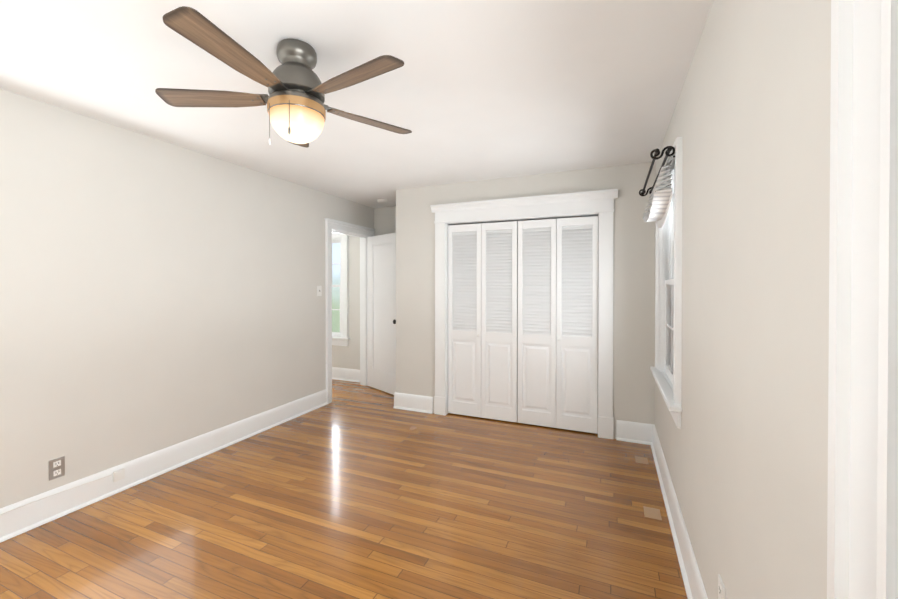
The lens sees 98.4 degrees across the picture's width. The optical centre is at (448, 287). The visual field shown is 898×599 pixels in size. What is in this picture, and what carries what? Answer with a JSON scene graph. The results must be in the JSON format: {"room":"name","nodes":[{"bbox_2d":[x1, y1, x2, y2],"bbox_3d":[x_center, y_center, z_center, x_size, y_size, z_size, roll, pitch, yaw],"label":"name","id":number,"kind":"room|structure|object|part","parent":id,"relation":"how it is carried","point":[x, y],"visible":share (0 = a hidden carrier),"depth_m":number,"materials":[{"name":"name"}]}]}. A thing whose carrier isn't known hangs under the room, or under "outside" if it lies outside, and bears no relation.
{"room":"empty bedroom","nodes":[
{"label":"empty bedroom","id":0,"kind":"room"},
{"bbox_2d":[0,89,373,507],"bbox_3d":[-2.305,0.145,2.541,0.130,2.440,6.230,0,0,23],"label":"wall","id":1,"kind":"structure","parent":0,"point":[156,294],"depth_m":2.69,"materials":[{"name":"paint"}]},
{"bbox_2d":[49,456,64,480],"bbox_3d":[-2.333,1.077,2.305,0.008,0.116,0.072,0,0,23],"label":"outlet","id":2,"kind":"object","parent":1,"relation":"attached to","point":[55,471],"visible":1,"depth_m":2.30,"materials":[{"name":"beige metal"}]},
{"bbox_2d":[0,468,124,514],"bbox_3d":[-2.391,1.250,2.103,0.023,0.068,1.080,0,0,23],"label":"cable","id":3,"kind":"object","parent":1,"relation":"attached to","point":[119,474],"visible":0.94,"depth_m":2.54,"materials":[{"name":"white plastic"}]},
{"bbox_2d":[0,389,327,542],"bbox_3d":[-2.398,1.283,2.117,0.034,0.172,5.100,0,0,23],"label":"baseboard","id":4,"kind":"structure","parent":1,"relation":"attached to","point":[33,515],"depth_m":2.70,"materials":[{"name":"paint"}]},
{"bbox_2d":[317,286,321,295],"bbox_3d":[-1.462,0.042,4.372,0.008,0.116,0.072,0,0,23],"label":"light switch","id":5,"kind":"object","parent":1,"relation":"attached to","point":[318,289],"visible":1,"depth_m":4.37,"materials":[{"name":"white plastic"}]},
{"bbox_2d":[325,218,375,403],"bbox_3d":[-1.291,0.276,4.936,0.188,2.144,0.982,0,0,23],"label":"door frame","id":6,"kind":"structure","parent":1,"relation":"attached to","point":[363,233],"depth_m":4.90,"materials":[{"name":"paint"}]},
{"bbox_2d":[368,233,395,394],"bbox_3d":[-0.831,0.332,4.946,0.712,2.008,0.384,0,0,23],"label":"entry door","id":7,"kind":"structure","parent":1,"relation":"in","point":[381,312],"depth_m":4.99,"materials":[{"name":"paint"}]},
{"bbox_2d":[0,379,687,598],"bbox_3d":[-1.672,1.397,2.355,6.190,0.060,6.700,0,0,23],"label":"floor","id":8,"kind":"structure","parent":0,"point":[354,490],"depth_m":2.25,"materials":[{"name":"brown wood"}]},
{"bbox_2d":[635,456,647,463],"bbox_3d":[1.514,1.361,3.046,0.090,0.002,0.120,0,0,23],"label":"floor vent","id":9,"kind":"object","parent":8,"relation":"in","point":[643,460],"depth_m":3.04,"materials":[{"name":"beige"}]},
{"bbox_2d":[643,506,661,519],"bbox_3d":[1.229,1.366,2.341,0.090,0.002,0.120,0,0,23],"label":"floor vent","id":10,"kind":"object","parent":8,"relation":"in","point":[652,513],"depth_m":2.34,"materials":[{"name":"beige"}]},
{"bbox_2d":[0,0,712,207],"bbox_3d":[-1.672,-1.103,2.336,6.190,0.060,6.700,0,0,23],"label":"ceiling","id":11,"kind":"structure","parent":0,"point":[473,90],"depth_m":1.99,"materials":[{"name":"paint"}]},
{"bbox_2d":[155,6,411,147],"bbox_3d":[-0.674,-0.837,1.707,1.132,0.463,1.124,0,0,23],"label":"fan","id":12,"kind":"object","parent":11,"relation":"hanging from","point":[294,100],"visible":1,"depth_m":1.64,"materials":[{"name":"brown wood"}]},
{"bbox_3d":[-1.051,-0.836,1.720,0.440,0.006,0.120,0,-11,-3],"label":"blade","id":13,"kind":"part","parent":12,"relation":"part of","materials":[{"name":"brown wood"}]},
{"bbox_3d":[-0.778,-0.834,1.381,0.120,0.006,0.440,-11,-3,15],"label":"blade","id":14,"kind":"part","parent":12,"relation":"part of","materials":[{"name":"brown wood"}]},
{"bbox_3d":[-0.713,-0.708,1.634,0.106,0.150,0.016,0,0,23],"label":"chain","id":15,"kind":"part","parent":12,"relation":"part of","materials":[{"name":"grey metal"}]},
{"bbox_3d":[-0.682,-0.710,1.740,0.234,0.118,0.234,0,0,23],"label":"globe","id":16,"kind":"part","parent":12,"relation":"part of","materials":[{"name":"white glass"}]},
{"bbox_3d":[-0.813,-0.839,2.084,0.120,0.006,0.440,12,-4,-21],"label":"blade","id":17,"kind":"part","parent":12,"relation":"part of","materials":[{"name":"brown wood"}]},
{"bbox_3d":[-0.372,-0.835,1.536,0.440,0.006,0.120,0,12,33],"label":"blade","id":18,"kind":"part","parent":12,"relation":"part of","materials":[{"name":"brown wood"}]},
{"bbox_3d":[-0.394,-0.838,1.971,0.440,0.006,0.120,0,12,-39],"label":"blade","id":19,"kind":"part","parent":12,"relation":"part of","materials":[{"name":"brown wood"}]},
{"bbox_2d":[377,199,386,202],"bbox_3d":[-0.834,-1.073,4.837,0.128,0.038,0.128,0,0,23],"label":"smoke detector","id":20,"kind":"object","parent":11,"relation":"attached to","point":[381,200],"visible":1,"depth_m":4.79,"materials":[{"name":"white plastic"}]},
{"bbox_2d":[332,206,395,369],"bbox_3d":[-0.457,0.126,5.214,5.870,2.440,0.130,0,0,23],"label":"wall","id":21,"kind":"structure","parent":0,"point":[348,357],"depth_m":5.51,"materials":[{"name":"paint"}]},
{"bbox_2d":[332,232,348,345],"bbox_3d":[-1.851,0.006,5.781,0.930,1.680,0.161,0,0,23],"label":"window","id":22,"kind":"structure","parent":21,"relation":"in","point":[344,296],"depth_m":5.57,"materials":[{"name":"paint"}]},
{"bbox_2d":[332,336,349,339],"bbox_3d":[-1.851,0.741,5.787,0.990,0.040,0.222,0,0,23],"label":"window sill","id":23,"kind":"structure","parent":21,"relation":"attached to","point":[339,338],"depth_m":5.56,"materials":[{"name":"paint"}]},
{"bbox_2d":[332,367,359,381],"bbox_3d":[-1.683,1.256,5.648,3.020,0.172,0.034,0,0,23],"label":"baseboard","id":24,"kind":"structure","parent":21,"relation":"attached to","point":[346,374],"depth_m":5.56,"materials":[{"name":"paint"}]},
{"bbox_2d":[479,220,556,411],"bbox_3d":[0.802,0.133,4.171,2.420,2.438,0.020,0,0,23],"label":"liner","id":25,"kind":"object","parent":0,"point":[517,322],"depth_m":4.19,"materials":[{"name":"grey"}]},
{"bbox_2d":[396,162,655,438],"bbox_3d":[0.617,0.135,3.896,2.570,2.440,0.130,0,0,23],"label":"wall","id":26,"kind":"structure","parent":0,"point":[633,311],"depth_m":3.56,"materials":[{"name":"paint"}]},
{"bbox_2d":[448,223,480,416],"bbox_3d":[0.164,0.344,4.065,0.368,1.997,0.028,0,0,23],"label":"closet door","id":27,"kind":"structure","parent":26,"relation":"in","point":[464,318],"depth_m":4.06,"materials":[{"name":"paint"}]},
{"bbox_2d":[481,221,517,421],"bbox_3d":[0.508,0.345,3.921,0.368,1.997,0.028,0,0,23],"label":"closet door","id":28,"kind":"structure","parent":26,"relation":"in","point":[499,259],"depth_m":3.91,"materials":[{"name":"paint"}]},
{"bbox_2d":[393,392,653,444],"bbox_3d":[0.577,1.270,3.832,2.587,0.172,0.034,0,0,23],"label":"baseboard","id":29,"kind":"structure","parent":26,"relation":"attached to","point":[634,432],"depth_m":3.44,"materials":[{"name":"paint"}]},
{"bbox_2d":[430,189,617,439],"bbox_3d":[0.678,0.245,3.840,1.820,2.222,0.188,0,0,23],"label":"trim","id":30,"kind":"structure","parent":26,"relation":"attached to","point":[599,204],"depth_m":3.66,"materials":[{"name":"paint"}]},
{"bbox_2d":[518,219,556,427],"bbox_3d":[0.855,0.346,3.775,0.368,1.997,0.028,0,0,23],"label":"closet door","id":31,"kind":"structure","parent":26,"relation":"in","point":[536,322],"depth_m":3.77,"materials":[{"name":"paint"}]},
{"bbox_2d":[556,216,597,433],"bbox_3d":[1.198,0.347,3.631,0.368,1.997,0.028,0,0,23],"label":"closet door","id":32,"kind":"structure","parent":26,"relation":"in","point":[577,332],"depth_m":3.62,"materials":[{"name":"paint"}]},
{"bbox_2d":[655,0,830,598],"bbox_3d":[0.975,0.155,1.235,0.150,2.440,6.360,0,0,23],"label":"wall","id":33,"kind":"structure","parent":0,"point":[745,449],"depth_m":1.01,"materials":[{"name":"paint"}]},
{"bbox_2d":[639,146,674,227],"bbox_3d":[1.372,-0.594,2.565,0.151,0.392,1.093,0,0,23],"label":"curtain rod","id":34,"kind":"object","parent":33,"relation":"attached to","point":[660,197],"visible":0.98,"depth_m":2.25,"materials":[{"name":"black metal"}]},
{"bbox_2d":[650,366,681,412],"bbox_3d":[1.496,0.651,2.522,0.242,0.040,1.090,0,0,23],"label":"window sill","id":35,"kind":"structure","parent":33,"relation":"attached to","point":[664,383],"depth_m":2.44,"materials":[{"name":"paint"}]},
{"bbox_2d":[655,137,682,428],"bbox_3d":[1.496,-0.024,2.517,0.181,1.560,1.030,0,0,23],"label":"window","id":36,"kind":"structure","parent":33,"relation":"in","point":[663,257],"depth_m":2.63,"materials":[{"name":"paint"}]},
{"bbox_2d":[650,425,707,598],"bbox_3d":[0.735,1.292,0.910,0.034,0.172,5.300,0,0,23],"label":"baseboard","id":37,"kind":"structure","parent":33,"relation":"attached to","point":[692,581],"depth_m":2.04,"materials":[{"name":"paint"}]},
{"bbox_2d":[718,574,724,598],"bbox_3d":[0.914,1.045,1.300,0.008,0.116,0.072,0,0,23],"label":"outlet","id":38,"kind":"object","parent":33,"relation":"attached to","point":[721,590],"visible":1,"depth_m":1.29,"materials":[{"name":"white plastic"}]},
{"bbox_2d":[827,0,897,598],"bbox_3d":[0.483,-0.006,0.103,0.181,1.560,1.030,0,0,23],"label":"door frame","id":39,"kind":"structure","parent":33,"relation":"in","point":[862,533],"depth_m":0.55,"materials":[{"name":"paint"}]},
{"label":"outside","id":40,"kind":"structure","parent":0,"visible":0},
{"bbox_2d":[332,243,339,331],"bbox_3d":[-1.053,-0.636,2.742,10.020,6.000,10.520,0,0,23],"label":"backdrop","id":41,"kind":"structure","parent":40,"point":[336,251],"depth_m":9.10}
]}

